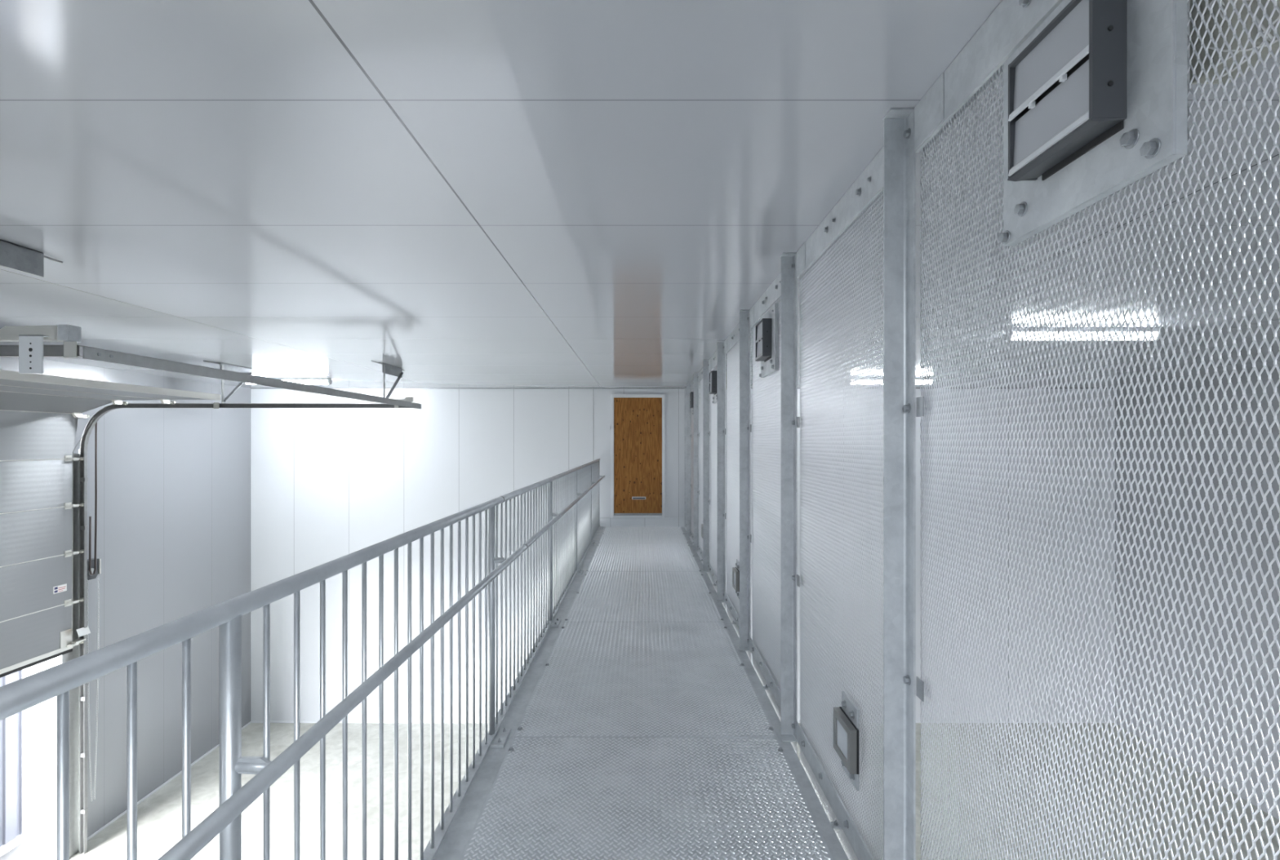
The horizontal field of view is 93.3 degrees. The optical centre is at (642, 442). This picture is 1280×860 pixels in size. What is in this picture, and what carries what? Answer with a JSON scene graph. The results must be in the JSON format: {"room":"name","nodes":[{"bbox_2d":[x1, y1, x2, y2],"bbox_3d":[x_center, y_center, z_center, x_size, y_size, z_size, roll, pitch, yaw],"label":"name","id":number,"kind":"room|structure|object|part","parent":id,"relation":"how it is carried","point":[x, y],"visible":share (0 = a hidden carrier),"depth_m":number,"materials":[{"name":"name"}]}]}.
{"room":"industrial walkway","nodes":[
{"label":"industrial walkway","id":0,"kind":"room"},
{"bbox_2d":[0,662,42,859],"bbox_3d":[-23.570,5.231,10.000,32.860,0.200,60.000,0,0,0],"label":"ground","id":1,"kind":"structure","parent":0,"point":[31,848],"depth_m":9.07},
{"bbox_2d":[0,670,22,857],"bbox_3d":[-7.997,3.431,7.350,0.125,3.400,0.800,0,0,0],"label":"panel","id":2,"kind":"object","parent":1,"relation":"on","point":[11,727],"visible":0.42,"depth_m":7.61,"materials":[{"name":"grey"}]},
{"bbox_3d":[-7.997,5.081,7.350,0.125,0.100,0.800,0,0,0],"label":"rail","id":3,"kind":"part","parent":2,"relation":"part of","materials":[{"name":"white paint"}]},
{"bbox_2d":[0,357,250,859],"bbox_3d":[-7.195,2.066,2.950,0.150,6.290,16.300,0,0,0],"label":"wall","id":4,"kind":"structure","parent":0,"point":[174,484],"depth_m":8.92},
{"bbox_2d":[0,324,82,373],"bbox_3d":[-4.947,2.267,3.060,4.346,5.687,0.216,0,0,0],"label":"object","id":5,"kind":"object","parent":4,"relation":"attached to","point":[30,351],"visible":1,"depth_m":2.97,"materials":[{"name":"metal"}]},
{"bbox_3d":[-2.973,-0.427,2.979,0.115,0.187,0.082,0,0,0],"label":"hanger plate","id":6,"kind":"part","parent":5,"relation":"part of","materials":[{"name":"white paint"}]},
{"bbox_3d":[-4.871,2.316,2.999,4.192,5.588,0.041,0,0,0],"label":"track rail","id":7,"kind":"part","parent":5,"relation":"part of","materials":[{"name":"metal"}]},
{"bbox_2d":[87,422,101,801],"bbox_3d":[-7.038,2.114,7.702,0.159,4.906,0.225,0,0,0],"label":"chain hoist","id":8,"kind":"object","parent":4,"relation":"attached to","point":[94,566],"visible":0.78,"depth_m":7.71,"materials":[{"name":"grey metal"}]},
{"bbox_3d":[-6.990,3.151,7.644,0.022,2.832,0.080,0,0,0],"label":"hand chain","id":9,"kind":"part","parent":8,"relation":"part of","materials":[{"name":"silver metal"}]},
{"bbox_3d":[-6.970,0.675,7.673,0.022,2.028,0.107,0,0,0],"label":"roller chain","id":10,"kind":"part","parent":8,"relation":"part of","materials":[{"name":"grey metal"}]},
{"bbox_3d":[-6.990,3.151,7.746,0.022,2.832,0.080,0,0,0],"label":"hand chain","id":11,"kind":"part","parent":8,"relation":"part of","materials":[{"name":"silver metal"}]},
{"bbox_2d":[87,721,251,840],"bbox_3d":[-7.114,5.096,9.300,0.012,0.030,3.399,0,0,0],"label":"baseboard","id":12,"kind":"structure","parent":4,"relation":"attached to","point":[250,722],"depth_m":8.81,"materials":[{"name":"white paint"}]},
{"bbox_2d":[54,396,417,859],"bbox_3d":[-4.947,2.276,7.438,4.344,5.669,0.225,0,0,0],"label":"door track","id":13,"kind":"object","parent":4,"relation":"attached to","point":[78,698],"visible":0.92,"depth_m":7.51,"materials":[{"name":"metal"}]},
{"bbox_2d":[0,369,220,678],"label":"garage door","id":14,"kind":"structure","parent":13,"relation":"attached to","point":[40,414],"depth_m":6.89,"materials":[{"name":"silver metal"}]},
{"bbox_3d":[-7.001,1.661,5.215,0.042,0.592,4.390,0,0,0],"label":"door","id":15,"kind":"part","parent":14,"relation":"part of","materials":[{"name":"silver metal"}]},
{"bbox_3d":[-7.001,2.221,5.215,0.042,0.512,4.390,0,0,0],"label":"door","id":16,"kind":"part","parent":14,"relation":"part of","materials":[{"name":"silver metal"}]},
{"bbox_3d":[-7.001,0.493,5.215,0.042,0.567,4.390,0,0,0],"label":"door","id":17,"kind":"part","parent":14,"relation":"part of","materials":[{"name":"silver metal"}]},
{"bbox_3d":[-7.001,1.071,5.215,0.042,0.572,4.390,0,0,0],"label":"door","id":18,"kind":"part","parent":14,"relation":"part of","materials":[{"name":"silver metal"}]},
{"bbox_3d":[-6.963,-0.072,5.215,0.116,0.548,4.390,0,0,0],"label":"door","id":19,"kind":"part","parent":14,"relation":"part of","materials":[{"name":"silver metal"}]},
{"bbox_3d":[-6.669,-0.447,5.215,0.491,0.204,4.390,0,0,0],"label":"door","id":20,"kind":"part","parent":14,"relation":"part of","materials":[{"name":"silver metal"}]},
{"bbox_3d":[-6.125,-0.536,5.215,0.583,0.050,4.390,0,0,0],"label":"door","id":21,"kind":"part","parent":14,"relation":"part of","materials":[{"name":"silver metal"}]},
{"bbox_3d":[-6.901,2.341,7.468,0.038,0.090,0.155,0,0,0],"label":"warning plate","id":22,"kind":"part","parent":14,"relation":"part of","materials":[{"name":"white plastic"}]},
{"bbox_3d":[-5.535,-0.540,5.215,0.582,0.042,4.390,0,0,0],"label":"door","id":23,"kind":"part","parent":14,"relation":"part of","materials":[{"name":"silver metal"}]},
{"bbox_2d":[80,346,421,408],"bbox_3d":[-2.758,-0.443,5.255,0.026,0.062,4.550,0,0,0],"label":"support rail","id":24,"kind":"object","parent":13,"relation":"attached to","point":[88,353],"visible":1,"depth_m":3.90,"materials":[{"name":"metal"}]},
{"bbox_2d":[0,0,1279,388],"bbox_3d":[0.740,-1.079,3.000,16.320,0.200,16.600,0,0,0],"label":"ceiling","id":25,"kind":"structure","parent":0,"point":[446,193],"depth_m":2.23,"materials":[{"name":"white paint"}]},
{"bbox_2d":[0,240,62,277],"bbox_3d":[-3.124,-0.916,2.725,0.052,0.124,1.050,0,0,0],"label":"hanger","id":26,"kind":"object","parent":25,"relation":"attached to","point":[14,256],"visible":1,"depth_m":3.02,"materials":[{"name":"metal"}]},
{"bbox_3d":[-3.120,-0.967,2.725,0.012,0.012,1.050,0,0,0],"label":"rod","id":27,"kind":"part","parent":26,"relation":"part of","materials":[{"name":"metal"}]},
{"bbox_2d":[203,360,257,403],"bbox_3d":[-5.211,-0.729,7.690,0.078,0.499,0.980,0,0,0],"label":"hanger","id":28,"kind":"object","parent":25,"relation":"attached to","point":[224,366],"visible":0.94,"depth_m":7.66,"materials":[{"name":"metal"}]},
{"bbox_3d":[-5.220,-0.967,7.690,0.012,0.012,0.980,0,0,0],"label":"rod","id":29,"kind":"part","parent":28,"relation":"part of","materials":[{"name":"metal"}]},
{"bbox_2d":[244,377,332,384],"bbox_3d":[-5.390,-0.925,9.200,1.300,0.104,0.092,0,0,0],"label":"tube light","id":30,"kind":"object","parent":25,"relation":"attached to","point":[301,380],"visible":0.62,"depth_m":9.16,"materials":[{"name":"white paint"}]},
{"bbox_2d":[245,380,328,384],"bbox_3d":[-5.390,-0.908,9.200,1.240,0.062,0.086,0,0,0],"label":"diffuser","id":31,"kind":"object","parent":30,"relation":"attached to","point":[306,382],"depth_m":9.16,"materials":[{"name":"white plastic"}]},
{"bbox_2d":[371,360,404,398],"bbox_3d":[-3.211,-0.729,7.690,0.078,0.499,0.980,0,0,0],"label":"hanger","id":32,"kind":"object","parent":25,"relation":"attached to","point":[390,370],"visible":0.89,"depth_m":7.68,"materials":[{"name":"metal"}]},
{"bbox_2d":[848,377,883,384],"bbox_3d":[3.383,-0.924,9.200,0.519,0.087,0.092,0,0,0],"label":"tube light","id":33,"kind":"object","parent":25,"relation":"attached to","point":[854,378],"depth_m":9.16,"materials":[{"name":"white plastic"}]},
{"bbox_2d":[850,380,932,384],"bbox_3d":[3.780,-0.908,9.200,1.240,0.062,0.086,0,0,0],"label":"diffuser","id":34,"kind":"object","parent":33,"relation":"attached to","point":[917,382],"depth_m":9.16,"materials":[{"name":"white plastic"}]},
{"bbox_2d":[915,377,934,384],"bbox_3d":[4.285,-0.924,9.200,0.272,0.087,0.092,0,0,0],"label":"tube light","id":35,"kind":"object","parent":25,"relation":"attached to","point":[917,380],"depth_m":9.16,"materials":[{"name":"white plastic"}]},
{"bbox_2d":[1003,327,1161,340],"bbox_3d":[3.780,-0.925,5.200,1.300,0.104,0.092,0,0,0],"label":"tube light","id":36,"kind":"object","parent":25,"relation":"attached to","point":[1155,331],"visible":0.34,"depth_m":5.16,"materials":[{"name":"white plastic"}]},
{"bbox_2d":[1011,332,1157,340],"bbox_3d":[3.780,-0.908,5.200,1.240,0.062,0.086,0,0,0],"label":"diffuser","id":37,"kind":"object","parent":36,"relation":"attached to","point":[1148,334],"depth_m":5.16,"materials":[{"name":"white plastic"}]},
{"bbox_2d":[69,723,1279,859],"bbox_3d":[0.880,5.211,3.000,16.040,0.200,16.600,0,0,0],"label":"floor","id":38,"kind":"structure","parent":0,"point":[159,816],"depth_m":8.61,"materials":[{"name":"concrete"}]},
{"bbox_2d":[250,389,1115,721],"bbox_3d":[0.740,2.066,11.100,16.320,6.290,0.200,0,0,0],"label":"wall","id":39,"kind":"structure","parent":0,"point":[327,485],"depth_m":11.00,"materials":[{"name":"white paint"}]},
{"bbox_2d":[423,527,848,859],"bbox_3d":[-0.032,1.595,4.982,1.587,0.132,11.965,0,0,0],"label":"walkway","id":40,"kind":"object","parent":39,"relation":"attached to","point":[642,728],"visible":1,"depth_m":3.10,"materials":[{"name":"metal"}]},
{"bbox_2d":[0,458,604,859],"bbox_3d":[-0.740,0.920,5.040,0.124,1.243,11.880,0,0,0],"label":"railing","id":41,"kind":"object","parent":40,"relation":"on","point":[580,513],"visible":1,"depth_m":1.59,"materials":[{"name":"metal"}]},
{"bbox_3d":[-0.780,0.931,1.145,0.034,1.203,0.035,0,0,0],"label":"post","id":42,"kind":"part","parent":41,"relation":"part of","materials":[{"name":"grey metal"}]},
{"bbox_3d":[-0.780,0.318,5.040,0.038,0.038,11.880,0,0,0],"label":"handrail","id":43,"kind":"part","parent":41,"relation":"part of","materials":[{"name":"grey metal"}]},
{"bbox_3d":[-0.780,0.931,3.130,0.034,1.203,0.035,0,0,0],"label":"post","id":44,"kind":"part","parent":41,"relation":"part of","materials":[{"name":"grey metal"}]},
{"bbox_3d":[-0.750,1.533,3.130,0.104,0.016,0.176,0,0,0],"label":"plate","id":45,"kind":"part","parent":41,"relation":"part of","materials":[{"name":"grey metal"}]},
{"bbox_3d":[-0.780,1.513,5.025,0.040,0.008,11.850,0,0,0],"label":"rail","id":46,"kind":"part","parent":41,"relation":"part of","materials":[{"name":"metal"}]},
{"bbox_3d":[-0.780,0.931,5.115,0.034,1.203,0.035,0,0,0],"label":"post","id":47,"kind":"part","parent":41,"relation":"part of","materials":[{"name":"grey metal"}]},
{"bbox_3d":[-0.750,1.533,5.115,0.104,0.016,0.176,0,0,0],"label":"plate","id":48,"kind":"part","parent":41,"relation":"part of","materials":[{"name":"grey metal"}]},
{"bbox_3d":[-0.780,0.931,7.100,0.034,1.203,0.035,0,0,0],"label":"post","id":49,"kind":"part","parent":41,"relation":"part of","materials":[{"name":"grey metal"}]},
{"bbox_3d":[-0.750,1.533,7.100,0.104,0.016,0.176,0,0,0],"label":"plate","id":50,"kind":"part","parent":41,"relation":"part of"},
{"bbox_3d":[-0.780,0.931,9.085,0.034,1.203,0.035,0,0,0],"label":"post","id":51,"kind":"part","parent":41,"relation":"part of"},
{"bbox_3d":[-0.780,0.931,10.820,0.034,1.203,0.035,0,0,0],"label":"post","id":52,"kind":"part","parent":41,"relation":"part of","materials":[{"name":"grey metal"}]},
{"bbox_3d":[0.017,1.542,10.088,1.377,0.009,1.736,0,0,0],"label":"checker plate","id":53,"kind":"part","parent":40,"relation":"part of","materials":[{"name":"metal"}]},
{"bbox_3d":[0.017,1.542,8.208,1.377,0.009,2.016,0,0,0],"label":"checker plate","id":54,"kind":"part","parent":40,"relation":"part of","materials":[{"name":"metal"}]},
{"bbox_3d":[0.017,1.542,6.188,1.377,0.009,2.016,0,0,0],"label":"checker plate","id":55,"kind":"part","parent":40,"relation":"part of","materials":[{"name":"metal"}]},
{"bbox_3d":[0.017,1.542,4.168,1.377,0.009,2.016,0,0,0],"label":"checker plate","id":56,"kind":"part","parent":40,"relation":"part of","materials":[{"name":"metal"}]},
{"bbox_3d":[0.017,1.542,2.148,1.377,0.009,2.016,0,0,0],"label":"checker plate","id":57,"kind":"part","parent":40,"relation":"part of","materials":[{"name":"metal"}]},
{"bbox_2d":[686,382,691,536],"bbox_3d":[0.761,0.281,9.885,0.078,2.519,0.116,0,0,0],"label":"steel post","id":58,"kind":"object","parent":40,"relation":"on","point":[688,384],"visible":1,"depth_m":9.93,"materials":[{"name":"metal"}]},
{"bbox_2d":[685,388,692,542],"bbox_3d":[0.788,0.394,10.455,0.060,2.741,1.024,0,0,0],"label":"mesh panel","id":59,"kind":"object","parent":58,"relation":"attached to","point":[690,537],"visible":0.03,"depth_m":9.96,"materials":[{"name":"silver metal"}]},
{"bbox_2d":[690,379,699,557],"bbox_3d":[0.788,0.394,9.238,0.060,2.741,1.294,0,0,0],"label":"mesh panel","id":60,"kind":"object","parent":58,"relation":"attached to","point":[692,381],"visible":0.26,"depth_m":9.62,"materials":[{"name":"metal"}]},
{"bbox_3d":[0.800,-0.911,9.233,0.012,0.132,1.285,0,0,0],"label":"plate","id":61,"kind":"part","parent":60,"relation":"part of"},
{"bbox_2d":[689,388,700,414],"bbox_3d":[0.794,-0.629,9.166,0.151,0.400,0.536,0,0,-13],"label":"vent","id":62,"kind":"object","parent":60,"relation":"attached to","point":[691,393],"visible":0.37,"depth_m":9.10,"materials":[{"name":"metal"}]},
{"bbox_2d":[693,373,699,551],"bbox_3d":[0.761,0.281,8.533,0.078,2.519,0.116,0,0,0],"label":"steel post","id":63,"kind":"object","parent":40,"relation":"on","point":[696,434],"visible":0.99,"depth_m":8.58,"materials":[{"name":"metal"}]},
{"bbox_2d":[698,368,710,578],"bbox_3d":[0.788,0.394,7.886,0.060,2.741,1.294,0,0,0],"label":"mesh panel","id":64,"kind":"object","parent":63,"relation":"attached to","point":[700,373],"visible":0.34,"depth_m":8.29,"materials":[{"name":"metal"}]},
{"bbox_3d":[0.800,-0.911,7.881,0.012,0.132,1.285,0,0,0],"label":"plate","id":65,"kind":"part","parent":64,"relation":"part of","materials":[{"name":"grey metal"}]},
{"bbox_3d":[0.797,1.488,7.881,0.006,0.095,1.285,0,0,0],"label":"rail","id":66,"kind":"part","parent":64,"relation":"part of","materials":[{"name":"grey metal"}]},
{"bbox_2d":[701,524,702,538],"bbox_3d":[0.783,1.141,7.727,0.038,0.300,0.198,0,0,0],"label":"hatch","id":67,"kind":"object","parent":64,"relation":"attached to","point":[701,524],"visible":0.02,"depth_m":7.76,"materials":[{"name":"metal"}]},
{"bbox_2d":[702,360,710,572],"bbox_3d":[0.761,0.281,7.181,0.078,2.519,0.116,0,0,0],"label":"steel post","id":68,"kind":"object","parent":40,"relation":"on","point":[706,433],"visible":1,"depth_m":7.23,"materials":[{"name":"metal"}]},
{"bbox_2d":[709,351,726,610],"bbox_3d":[0.788,0.394,6.534,0.060,2.741,1.294,0,0,0],"label":"mesh panel","id":69,"kind":"object","parent":68,"relation":"attached to","point":[713,361],"visible":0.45,"depth_m":6.80,"materials":[{"name":"metal"}]},
{"bbox_3d":[0.800,-0.911,6.529,0.012,0.132,1.285,0,0,0],"label":"plate","id":70,"kind":"part","parent":69,"relation":"part of","materials":[{"name":"grey metal"}]},
{"bbox_3d":[0.797,1.488,6.529,0.006,0.095,1.285,0,0,0],"label":"rail","id":71,"kind":"part","parent":69,"relation":"part of","materials":[{"name":"grey metal"}]},
{"bbox_2d":[709,364,726,404],"bbox_3d":[0.794,-0.629,6.462,0.151,0.400,0.536,0,0,-13],"label":"vent","id":72,"kind":"object","parent":69,"relation":"attached to","point":[713,375],"visible":0.48,"depth_m":6.39,"materials":[{"name":"metal"}]},
{"bbox_3d":[0.800,-0.629,6.519,0.021,0.400,0.422,0,0,0],"label":"backing plate","id":73,"kind":"part","parent":72,"relation":"part of","materials":[{"name":"grey metal"}]},
{"bbox_2d":[716,340,725,602],"bbox_3d":[0.761,0.281,5.829,0.078,2.519,0.116,0,0,0],"label":"steel post","id":74,"kind":"object","parent":40,"relation":"on","point":[721,430],"visible":1,"depth_m":5.88,"materials":[{"name":"metal"}]},
{"bbox_2d":[724,323,751,662],"bbox_3d":[0.788,0.394,5.182,0.060,2.741,1.294,0,0,0],"label":"mesh panel","id":75,"kind":"object","parent":74,"relation":"attached to","point":[732,341],"visible":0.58,"depth_m":5.41,"materials":[{"name":"metal"}]},
{"bbox_3d":[0.800,-0.911,5.178,0.012,0.132,1.285,0,0,0],"label":"plate","id":76,"kind":"part","parent":75,"relation":"part of","materials":[{"name":"grey metal"}]},
{"bbox_3d":[0.797,1.488,5.178,0.006,0.095,1.285,0,0,0],"label":"rail","id":77,"kind":"part","parent":75,"relation":"part of","materials":[{"name":"grey metal"}]},
{"bbox_2d":[732,559,739,599],"bbox_3d":[0.783,1.141,5.023,0.038,0.300,0.198,0,0,0],"label":"hatch","id":78,"kind":"object","parent":75,"relation":"attached to","point":[735,571],"visible":0.98,"depth_m":4.97,"materials":[{"name":"metal"}]},
{"bbox_3d":[0.776,1.141,5.024,0.024,0.160,0.196,0,0,0],"label":"frame","id":79,"kind":"part","parent":78,"relation":"part of","materials":[{"name":"grey metal"}]},
{"bbox_3d":[0.798,1.141,5.024,0.008,0.300,0.170,0,0,0],"label":"backing plate","id":80,"kind":"part","parent":78,"relation":"part of","materials":[{"name":"metal"}]},
{"bbox_2d":[738,310,751,651],"bbox_3d":[0.761,0.281,4.477,0.078,2.519,0.116,0,0,0],"label":"steel post","id":81,"kind":"object","parent":40,"relation":"on","point":[745,428],"visible":1,"depth_m":4.52,"materials":[{"name":"metal"}]},
{"bbox_3d":[0.757,1.538,4.495,0.070,0.006,0.080,0,0,0],"label":"plate","id":82,"kind":"part","parent":81,"relation":"part of","materials":[{"name":"grey metal"}]},
{"bbox_2d":[749,273,796,754],"bbox_3d":[0.788,0.394,3.830,0.060,2.741,1.294,0,0,0],"label":"mesh panel","id":83,"kind":"object","parent":81,"relation":"attached to","point":[765,645],"visible":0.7,"depth_m":3.94,"materials":[{"name":"metal"}]},
{"bbox_3d":[0.800,-0.911,3.825,0.012,0.132,1.285,0,0,0],"label":"plate","id":84,"kind":"part","parent":83,"relation":"part of","materials":[{"name":"grey metal"}]},
{"bbox_3d":[0.797,1.488,3.825,0.006,0.095,1.285,0,0,0],"label":"rail","id":85,"kind":"part","parent":83,"relation":"part of","materials":[{"name":"grey metal"}]},
{"bbox_2d":[755,302,777,377],"bbox_3d":[0.794,-0.629,3.758,0.151,0.400,0.536,0,0,-13],"label":"vent","id":86,"kind":"object","parent":83,"relation":"attached to","point":[766,330],"visible":0.65,"depth_m":3.69,"materials":[{"name":"metal"}]},
{"bbox_3d":[0.742,-0.586,3.805,0.017,0.106,0.212,0,0,0],"label":"louvre blade","id":87,"kind":"part","parent":86,"relation":"part of","materials":[{"name":"grey plastic"}]},
{"bbox_3d":[0.742,-0.696,3.805,0.017,0.106,0.212,0,0,0],"label":"louvre blade","id":88,"kind":"part","parent":86,"relation":"part of","materials":[{"name":"grey plastic"}]},
{"bbox_3d":[0.761,-0.527,3.804,0.058,0.009,0.227,0,0,0],"label":"sill","id":89,"kind":"part","parent":86,"relation":"part of","materials":[{"name":"grey plastic"}]},
{"bbox_2d":[779,253,799,742],"bbox_3d":[0.761,0.281,3.125,0.078,2.519,0.116,0,0,0],"label":"steel post","id":90,"kind":"object","parent":40,"relation":"on","point":[789,420],"visible":1,"depth_m":3.17,"materials":[{"name":"metal"}]},
{"bbox_3d":[0.763,-0.976,3.150,0.073,0.005,0.058,0,0,0],"label":"cap plate","id":91,"kind":"part","parent":90,"relation":"part of","materials":[{"name":"grey metal"}]},
{"bbox_3d":[0.757,1.538,3.143,0.070,0.006,0.080,0,0,0],"label":"plate","id":92,"kind":"part","parent":90,"relation":"part of","materials":[{"name":"grey metal"}]},
{"bbox_2d":[795,146,883,859],"bbox_3d":[0.788,0.394,2.478,0.060,2.741,1.294,0,0,0],"label":"mesh panel","id":93,"kind":"object","parent":90,"relation":"attached to","point":[868,185],"visible":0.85,"depth_m":2.47,"materials":[{"name":"metal"}]},
{"bbox_3d":[0.797,1.488,2.474,0.006,0.095,1.285,0,0,0],"label":"rail","id":94,"kind":"part","parent":93,"relation":"part of","materials":[{"name":"grey metal"}]},
{"bbox_3d":[0.800,-0.911,2.474,0.012,0.132,1.285,0,0,0],"label":"plate","id":95,"kind":"part","parent":93,"relation":"part of","materials":[{"name":"grey metal"}]},
{"bbox_2d":[833,691,859,791],"bbox_3d":[0.783,1.141,2.319,0.038,0.300,0.198,0,0,0],"label":"hatch","id":96,"kind":"object","parent":93,"relation":"attached to","point":[846,717],"visible":1,"depth_m":2.27,"materials":[{"name":"metal"}]},
{"bbox_3d":[0.778,1.141,2.320,0.016,0.108,0.136,0,0,0],"label":"pane","id":97,"kind":"part","parent":96,"relation":"part of","materials":[{"name":"white glass"}]},
{"bbox_3d":[0.776,1.141,2.320,0.024,0.160,0.196,0,0,0],"label":"frame","id":98,"kind":"part","parent":96,"relation":"part of","materials":[{"name":"grey metal"}]},
{"bbox_3d":[0.798,1.141,2.320,0.008,0.300,0.170,0,0,0],"label":"backing plate","id":99,"kind":"part","parent":96,"relation":"part of","materials":[{"name":"metal"}]},
{"bbox_2d":[882,107,924,859],"bbox_3d":[0.761,0.281,1.773,0.078,2.519,0.116,0,0,0],"label":"steel post","id":100,"kind":"object","parent":40,"relation":"on","point":[901,406],"visible":1,"depth_m":1.82,"materials":[{"name":"metal"}]},
{"bbox_3d":[0.763,-0.976,1.798,0.073,0.005,0.058,0,0,0],"label":"cap plate","id":101,"kind":"part","parent":100,"relation":"part of","materials":[{"name":"grey metal"}]},
{"bbox_2d":[914,0,1279,859],"bbox_3d":[0.788,0.394,1.126,0.060,2.741,1.294,0,0,0],"label":"mesh panel","id":102,"kind":"object","parent":100,"relation":"attached to","point":[1012,22],"visible":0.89,"depth_m":1.11,"materials":[{"name":"silver metal"}]},
{"bbox_3d":[0.800,-0.911,1.121,0.012,0.132,1.285,0,0,0],"label":"plate","id":103,"kind":"part","parent":102,"relation":"part of","materials":[{"name":"grey metal"}]},
{"bbox_2d":[997,0,1279,246],"bbox_3d":[0.794,-0.629,1.054,0.151,0.400,0.536,0,0,-13],"label":"vent","id":104,"kind":"object","parent":102,"relation":"attached to","point":[1095,97],"visible":0.91,"depth_m":1.00,"materials":[{"name":"grey metal"}]},
{"bbox_3d":[0.742,-0.696,1.101,0.017,0.106,0.212,0,0,0],"label":"louvre blade","id":105,"kind":"part","parent":104,"relation":"part of","materials":[{"name":"grey plastic"}]},
{"bbox_3d":[0.742,-0.586,1.101,0.017,0.106,0.212,0,0,0],"label":"louvre blade","id":106,"kind":"part","parent":104,"relation":"part of","materials":[{"name":"grey plastic"}]},
{"bbox_3d":[0.761,-0.527,1.099,0.058,0.009,0.227,0,0,0],"label":"sill","id":107,"kind":"part","parent":104,"relation":"part of","materials":[{"name":"grey plastic"}]},
{"bbox_3d":[0.800,-0.629,1.111,0.021,0.400,0.422,0,0,0],"label":"backing plate","id":108,"kind":"part","parent":104,"relation":"part of","materials":[{"name":"grey metal"}]},
{"bbox_2d":[609,394,665,518],"bbox_3d":[-0.081,0.255,10.975,1.006,2.245,0.049,0,0,0],"label":"door","id":109,"kind":"structure","parent":39,"relation":"in","point":[637,427],"depth_m":10.97,"materials":[{"name":"brown wood"}]},
{"bbox_2d":[600,518,685,529],"bbox_3d":[-0.005,1.486,10.985,1.590,0.210,0.029,0,0,0],"label":"trim","id":110,"kind":"structure","parent":39,"relation":"attached to","point":[605,522],"depth_m":10.97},
{"bbox_2d":[250,388,1113,389],"bbox_3d":[0.740,-0.973,10.994,15.720,0.012,0.012,0,0,0],"label":"trim","id":111,"kind":"structure","parent":39,"relation":"attached to","point":[251,388],"depth_m":10.99,"materials":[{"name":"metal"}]},
{"bbox_2d":[251,721,1114,723],"bbox_3d":[0.746,5.096,10.993,15.708,0.030,0.011,0,0,0],"label":"baseboard","id":112,"kind":"structure","parent":39,"relation":"attached to","point":[251,722],"depth_m":10.99,"materials":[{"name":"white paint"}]},
{"bbox_2d":[684,388,686,527],"bbox_3d":[0.782,0.283,10.966,0.035,2.515,0.005,0,0,0],"label":"trim","id":113,"kind":"structure","parent":39,"relation":"attached to","point":[685,395],"depth_m":10.96,"materials":[{"name":"metal"}]},
{"bbox_2d":[1115,369,1279,820],"bbox_3d":[8.700,2.066,2.950,0.200,6.290,16.300,0,0,0],"label":"wall","id":114,"kind":"structure","parent":0,"point":[1275,376],"depth_m":9.26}
]}

